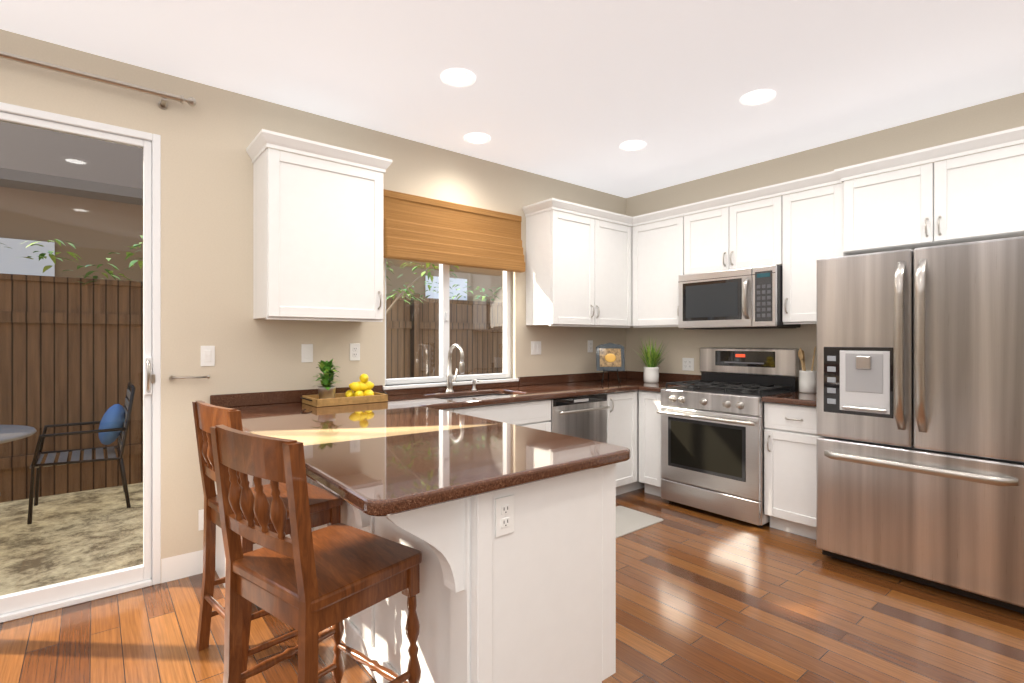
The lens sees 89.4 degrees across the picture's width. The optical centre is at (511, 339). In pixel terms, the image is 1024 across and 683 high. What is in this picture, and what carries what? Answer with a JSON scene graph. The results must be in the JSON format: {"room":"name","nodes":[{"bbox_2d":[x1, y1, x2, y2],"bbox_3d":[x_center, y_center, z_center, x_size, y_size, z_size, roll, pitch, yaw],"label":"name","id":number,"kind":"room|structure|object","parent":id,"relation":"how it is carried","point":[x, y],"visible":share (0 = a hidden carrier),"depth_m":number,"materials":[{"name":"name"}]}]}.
{"room":"kitchen","nodes":[
{"label":"kitchen","id":0,"kind":"room"},
{"bbox_2d":[0,29,625,558],"bbox_3d":[-1.788,-0.065,2.947,7.750,2.740,0.150,0,0,-39],"label":"wall","id":1,"kind":"structure","parent":0,"point":[208,225],"depth_m":2.96,"materials":[{"name":"beige paint"}]},
{"bbox_2d":[0,102,160,622],"bbox_3d":[-2.652,0.103,2.216,1.894,2.403,0.198,0,0,-39],"label":"sliding door","id":2,"kind":"structure","parent":1,"relation":"attached to","point":[42,599],"depth_m":2.68,"materials":[{"name":"white plastic"}]},
{"bbox_2d":[0,51,195,108],"bbox_3d":[-2.718,-1.274,2.026,2.545,0.069,0.108,0,0,-39],"label":"curtain rod","id":3,"kind":"object","parent":1,"relation":"attached to","point":[165,96],"visible":1,"depth_m":2.54,"materials":[{"name":"silver metal"}]},
{"bbox_2d":[161,550,202,582],"bbox_3d":[0.405,1.240,0.131,7.612,0.130,7.012,0,0,-39],"label":"baseboard","id":4,"kind":"structure","parent":1,"relation":"attached to","point":[181,566],"depth_m":2.83,"materials":[{"name":"white wood"}]},
{"bbox_2d":[169,375,209,379],"bbox_3d":[-1.766,0.205,2.835,0.188,0.024,0.051,0,0,-39],"label":"towel bar","id":5,"kind":"object","parent":1,"relation":"attached to","point":[189,377],"visible":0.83,"depth_m":2.82,"materials":[{"name":"silver metal"}]},
{"bbox_2d":[198,509,203,530],"bbox_3d":[-1.718,1.004,2.900,0.070,0.115,0.009,0,0,-39],"label":"outlet","id":6,"kind":"object","parent":1,"relation":"attached to","point":[200,512],"depth_m":2.89,"materials":[{"name":"white plastic"}]},
{"bbox_2d":[201,346,214,365],"bbox_3d":[-1.710,0.090,2.906,0.070,0.115,0.010,0,0,-39],"label":"light switch","id":7,"kind":"object","parent":1,"relation":"attached to","point":[207,355],"depth_m":2.90,"materials":[{"name":"white plastic"}]},
{"bbox_2d":[301,344,312,361],"bbox_3d":[-1.286,0.083,3.249,0.070,0.115,0.010,0,0,-39],"label":"outlet","id":8,"kind":"object","parent":1,"relation":"attached to","point":[306,349],"depth_m":3.25,"materials":[{"name":"white plastic"}]},
{"bbox_2d":[246,129,391,321],"bbox_3d":[-1.152,-0.618,3.127,0.751,1.010,0.366,0,0,-39],"label":"upper cabinet","id":9,"kind":"object","parent":1,"relation":"attached to","point":[317,239],"visible":1,"depth_m":2.98,"materials":[{"name":"white wood"}]},
{"bbox_2d":[350,343,359,360],"bbox_3d":[-1.046,0.080,3.445,0.070,0.115,0.009,0,0,-39],"label":"outlet","id":10,"kind":"object","parent":1,"relation":"attached to","point":[354,347],"depth_m":3.44,"materials":[{"name":"white plastic"}]},
{"bbox_2d":[383,258,518,389],"bbox_3d":[-0.457,-0.235,3.989,1.210,1.160,0.145,0,0,-39],"label":"window","id":11,"kind":"structure","parent":1,"relation":"in","point":[444,320],"depth_m":3.98,"materials":[{"name":"white"}]},
{"bbox_2d":[383,189,524,272],"bbox_3d":[-0.396,-0.795,3.910,1.235,0.470,0.100,0,0,-39],"label":"window shade","id":12,"kind":"object","parent":1,"relation":"attached to","point":[422,229],"visible":0.94,"depth_m":3.83,"materials":[{"name":"brown wood"}]},
{"bbox_2d":[531,341,540,354],"bbox_3d":[0.210,0.068,4.460,0.116,0.115,0.010,0,0,-39],"label":"outlet","id":13,"kind":"object","parent":1,"relation":"attached to","point":[535,345],"depth_m":4.46,"materials":[{"name":"white plastic"}]},
{"bbox_2d":[522,198,589,326],"bbox_3d":[0.440,-0.624,4.441,0.564,0.998,0.328,0,0,-39],"label":"upper cabinet","id":14,"kind":"object","parent":1,"relation":"attached to","point":[582,271],"depth_m":4.27,"materials":[{"name":"white wood"}]},
{"bbox_2d":[588,340,592,351],"bbox_3d":[0.742,0.060,4.892,0.070,0.115,0.009,0,0,-39],"label":"outlet","id":15,"kind":"object","parent":1,"relation":"attached to","point":[590,342],"depth_m":4.89,"materials":[{"name":"white plastic"}]},
{"bbox_2d":[574,207,637,327],"bbox_3d":[0.810,-0.624,4.701,0.582,0.998,0.389,0,0,-39],"label":"upper cabinet","id":16,"kind":"object","parent":1,"relation":"attached to","point":[611,244],"depth_m":4.59,"materials":[{"name":"white wood"}]},
{"bbox_2d":[0,487,1023,682],"bbox_3d":[0.415,1.335,0.227,7.750,0.060,7.150,0,0,-39],"label":"floor","id":17,"kind":"structure","parent":0,"point":[703,596],"depth_m":2.35,"materials":[{"name":"brown wood"}]},
{"bbox_2d":[192,400,342,682],"bbox_3d":[-1.035,0.780,2.187,0.455,1.050,0.466,0,0,43],"label":"bar stool","id":18,"kind":"object","parent":17,"relation":"on","point":[325,506],"visible":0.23,"depth_m":2.15,"materials":[{"name":"brown wood"}]},
{"bbox_2d":[210,425,421,682],"bbox_3d":[-0.594,0.780,1.587,0.455,1.050,0.465,0,0,37],"label":"bar stool","id":19,"kind":"object","parent":17,"relation":"on","point":[306,582],"visible":1,"depth_m":1.49,"materials":[{"name":"brown wood"}]},
{"bbox_2d":[306,476,329,530],"bbox_3d":[-0.632,0.866,2.631,0.650,0.878,0.568,0,0,-39],"label":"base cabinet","id":20,"kind":"object","parent":17,"relation":"on","point":[309,480],"depth_m":2.54,"materials":[{"name":"white wood"}]},
{"bbox_2d":[330,491,377,682],"bbox_3d":[-0.338,0.866,2.267,0.650,0.878,0.612,0,0,-39],"label":"base cabinet","id":21,"kind":"object","parent":17,"relation":"on","point":[360,634],"depth_m":2.05,"materials":[{"name":"white wood"}]},
{"bbox_2d":[215,391,644,586],"bbox_3d":[-0.063,0.866,3.832,3.650,0.878,0.641,0,0,-39],"label":"base cabinet","id":22,"kind":"object","parent":17,"relation":"on","point":[623,420],"depth_m":4.14,"materials":[{"name":"white wood"}]},
{"bbox_2d":[210,371,669,418],"bbox_3d":[-0.068,0.367,3.816,3.678,0.115,0.657,0,0,-39],"label":"countertop","id":23,"kind":"structure","parent":22,"relation":"on","point":[529,388],"depth_m":3.64,"materials":[{"name":"brown stone"}]},
{"bbox_2d":[301,359,387,406],"bbox_3d":[-1.029,0.249,3.194,0.528,0.271,0.270,0,0,-39],"label":"tray","id":24,"kind":"object","parent":23,"relation":"on","point":[360,392],"visible":1,"depth_m":3.12,"materials":[{"name":"brown wood"}]},
{"bbox_2d":[446,344,502,399],"bbox_3d":[-0.270,0.324,3.709,0.750,0.593,0.485,0,0,-39],"label":"sink faucet","id":25,"kind":"object","parent":23,"relation":"in","point":[450,378],"visible":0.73,"depth_m":3.81,"materials":[{"name":"silver metal"}]},
{"bbox_2d":[596,343,624,382],"bbox_3d":[0.876,0.203,4.607,0.224,0.356,0.209,0,0,-39],"label":"plate","id":26,"kind":"object","parent":23,"relation":"on","point":[610,357],"visible":1,"depth_m":4.60,"materials":[{"name":"multicoloured ceramic"}]},
{"bbox_2d":[635,336,668,382],"bbox_3d":[1.267,0.163,4.677,0.355,0.442,0.370,0,0,-39],"label":"potted plant","id":27,"kind":"object","parent":23,"relation":"on","point":[651,372],"visible":1,"depth_m":4.62,"materials":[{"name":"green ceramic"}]},
{"bbox_2d":[378,463,615,682],"bbox_3d":[-0.038,0.866,1.897,0.650,0.878,0.585,0,0,-39],"label":"base cabinet","id":28,"kind":"object","parent":17,"relation":"on","point":[517,584],"depth_m":1.64,"materials":[{"name":"white wood"}]},
{"bbox_2d":[242,403,629,515],"bbox_3d":[-0.424,0.404,2.121,0.990,0.040,1.530,0,0,-39],"label":"countertop","id":29,"kind":"structure","parent":28,"relation":"on","point":[402,450],"depth_m":1.77,"materials":[{"name":"brown stone"}]},
{"bbox_2d":[550,394,609,442],"bbox_3d":[0.352,0.867,4.149,0.602,0.876,0.667,0,0,-39],"label":"dishwasher","id":30,"kind":"object","parent":17,"relation":"on","point":[584,417],"visible":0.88,"depth_m":3.93,"materials":[{"name":"silver metal"}]},
{"bbox_2d":[616,506,663,537],"bbox_3d":[0.443,1.300,3.466,1.370,0.008,0.410,0,0,-39],"label":"rug","id":31,"kind":"object","parent":17,"relation":"on","point":[628,520],"visible":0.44,"depth_m":3.71,"materials":[{"name":"white fabric"}]},
{"bbox_2d":[656,347,798,526],"bbox_3d":[1.664,0.685,4.019,0.712,1.240,0.796,0,0,-39],"label":"range","id":32,"kind":"object","parent":17,"relation":"on","point":[712,439],"visible":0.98,"depth_m":3.88,"materials":[{"name":"silver metal"}]},
{"bbox_2d":[639,391,820,539],"bbox_3d":[1.746,0.866,3.989,0.641,0.878,1.453,0,0,-39],"label":"base cabinet","id":33,"kind":"object","parent":17,"relation":"on","point":[791,436],"visible":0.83,"depth_m":3.47,"materials":[{"name":"white wood"}]},
{"bbox_2d":[642,373,700,392],"bbox_3d":[1.383,0.367,4.439,0.638,0.115,0.201,0,0,-39],"label":"countertop","id":34,"kind":"structure","parent":33,"relation":"on","point":[663,379],"depth_m":4.63,"materials":[{"name":"brown stone"}]},
{"bbox_2d":[762,391,815,406],"bbox_3d":[2.079,0.367,3.580,0.638,0.115,0.399,0,0,-39],"label":"countertop","id":35,"kind":"structure","parent":33,"relation":"on","point":[793,398],"depth_m":3.46,"materials":[{"name":"brown stone"}]},
{"bbox_2d":[798,346,815,392],"bbox_3d":[2.163,0.214,3.789,0.128,0.339,0.136,0,0,-39],"label":"utensil crock","id":36,"kind":"object","parent":35,"relation":"on","point":[807,381],"visible":0.98,"depth_m":3.75,"materials":[{"name":"white ceramic"}]},
{"bbox_2d":[816,236,1023,613],"bbox_3d":[2.387,0.412,2.952,0.914,1.785,0.913,0,0,-39],"label":"refrigerator","id":37,"kind":"object","parent":17,"relation":"on","point":[920,414],"visible":1,"depth_m":2.64,"materials":[{"name":"grey metal"}]},
{"bbox_2d":[0,0,1023,197],"bbox_3d":[0.415,-1.465,0.227,7.750,0.060,7.150,0,0,-39],"label":"ceiling","id":38,"kind":"structure","parent":0,"point":[578,92],"depth_m":2.69,"materials":[{"name":"white paint"}]},
{"bbox_2d":[441,68,475,86],"bbox_3d":[-0.293,-1.429,2.825,0.189,0.011,0.189,0,0,12],"label":"recessed light","id":39,"kind":"object","parent":38,"relation":"in","point":[456,77],"depth_m":2.81,"materials":[{"name":"white"}]},
{"bbox_2d":[464,133,490,143],"bbox_3d":[-0.247,-1.429,3.673,0.189,0.011,0.189,0,0,12],"label":"recessed light","id":40,"kind":"object","parent":38,"relation":"in","point":[473,138],"depth_m":3.67,"materials":[{"name":"white"}]},
{"bbox_2d":[620,140,645,150],"bbox_3d":[0.891,-1.429,3.810,0.189,0.011,0.189,0,0,42],"label":"recessed light","id":41,"kind":"object","parent":38,"relation":"in","point":[634,145],"depth_m":3.80,"materials":[{"name":"white"}]},
{"bbox_2d":[740,89,775,105],"bbox_3d":[1.451,-1.429,3.054,0.189,0.011,0.189,0,0,12],"label":"recessed light","id":42,"kind":"object","parent":38,"relation":"in","point":[758,97],"depth_m":3.05,"materials":[{"name":"white"}]},
{"bbox_2d":[626,92,1023,374],"bbox_3d":[3.415,-0.065,2.559,0.150,2.740,7.000,0,0,-39],"label":"wall","id":43,"kind":"structure","parent":0,"point":[989,117],"depth_m":4.03,"materials":[{"name":"beige paint"}]},
{"bbox_2d":[634,204,689,327],"bbox_3d":[1.391,-0.624,4.627,0.390,0.998,0.617,0,0,-39],"label":"upper cabinet","id":44,"kind":"object","parent":43,"relation":"attached to","point":[661,248],"depth_m":4.54,"materials":[{"name":"white wood"}]},
{"bbox_2d":[682,358,693,370],"bbox_3d":[1.594,0.219,4.682,0.009,0.115,0.116,0,0,-39],"label":"outlet","id":45,"kind":"object","parent":43,"relation":"attached to","point":[687,363],"depth_m":4.68,"materials":[{"name":"white plastic"}]},
{"bbox_2d":[690,198,717,273],"bbox_3d":[1.716,-0.834,4.276,0.328,0.578,0.460,0,0,-39],"label":"upper cabinet","id":46,"kind":"object","parent":43,"relation":"attached to","point":[703,225],"depth_m":4.20,"materials":[{"name":"white wood"}]},
{"bbox_2d":[718,186,769,270],"bbox_3d":[1.929,-0.834,4.013,0.328,0.578,0.460,0,0,-39],"label":"upper cabinet","id":47,"kind":"object","parent":43,"relation":"attached to","point":[743,229],"depth_m":3.95,"materials":[{"name":"white wood"}]},
{"bbox_2d":[678,265,799,329],"bbox_3d":[1.767,-0.314,4.100,0.465,0.450,0.794,0,0,-39],"label":"microwave","id":48,"kind":"object","parent":47,"relation":"attached to","point":[747,298],"visible":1,"depth_m":3.93,"materials":[{"name":"silver metal"}]},
{"bbox_2d":[770,166,858,323],"bbox_3d":[2.188,-0.624,3.669,0.358,0.998,0.524,0,0,-39],"label":"upper cabinet","id":49,"kind":"object","parent":43,"relation":"attached to","point":[808,226],"depth_m":3.60,"materials":[{"name":"white wood"}]},
{"bbox_2d":[854,150,921,253],"bbox_3d":[2.482,-0.849,3.306,0.358,0.548,0.532,0,0,-39],"label":"upper cabinet","id":50,"kind":"object","parent":43,"relation":"attached to","point":[885,204],"depth_m":3.21,"materials":[{"name":"white wood"}]},
{"bbox_2d":[918,126,1023,246],"bbox_3d":[2.741,-0.849,2.986,0.358,0.548,0.532,0,0,-39],"label":"upper cabinet","id":51,"kind":"object","parent":43,"relation":"attached to","point":[973,197],"depth_m":2.90,"materials":[{"name":"white wood"}]},
{"label":"outside","id":52,"kind":"structure","parent":0,"visible":0},
{"bbox_2d":[0,483,142,595],"bbox_3d":[-6.407,1.370,8.213,20.000,0.070,13.850,0,0,-39],"label":"ground","id":53,"kind":"structure","parent":52,"point":[60,526],"depth_m":3.50,"materials":[{"name":"beige gravel"}]},
{"bbox_2d":[0,425,36,495],"bbox_3d":[-3.683,0.974,3.181,1.120,0.725,1.120,0,0,-39],"label":"patio table","id":54,"kind":"object","parent":53,"relation":"on","point":[20,430],"depth_m":3.42,"materials":[{"name":"grey"}]},
{"bbox_2d":[27,382,134,523],"bbox_3d":[-3.435,0.854,4.154,0.636,0.965,0.566,0,0,-39],"label":"patio chair","id":55,"kind":"object","parent":53,"relation":"on","point":[100,455],"depth_m":4.12,"materials":[{"name":"grey metal"}]},
{"bbox_2d":[0,121,502,301],"bbox_3d":[-7.470,-1.480,11.116,27.000,5.630,7.000,0,0,-39],"label":"building","id":56,"kind":"structure","parent":53,"relation":"on","point":[44,198],"depth_m":8.00,"materials":[{"name":"brown"}]},
{"bbox_2d":[0,235,502,502],"bbox_3d":[-3.500,0.197,4.623,20.000,2.276,0.869,0,0,-39],"label":"fence","id":57,"kind":"object","parent":53,"relation":"on","point":[76,383],"depth_m":4.58,"materials":[{"name":"brown wood"}]},
{"bbox_2d":[386,258,458,313],"bbox_3d":[-1.391,0.025,5.112,1.835,2.622,0.916,0,0,-39],"label":"tree","id":58,"kind":"object","parent":53,"relation":"on","point":[412,283],"depth_m":5.26,"materials":[{"name":"green plant"}]}
]}

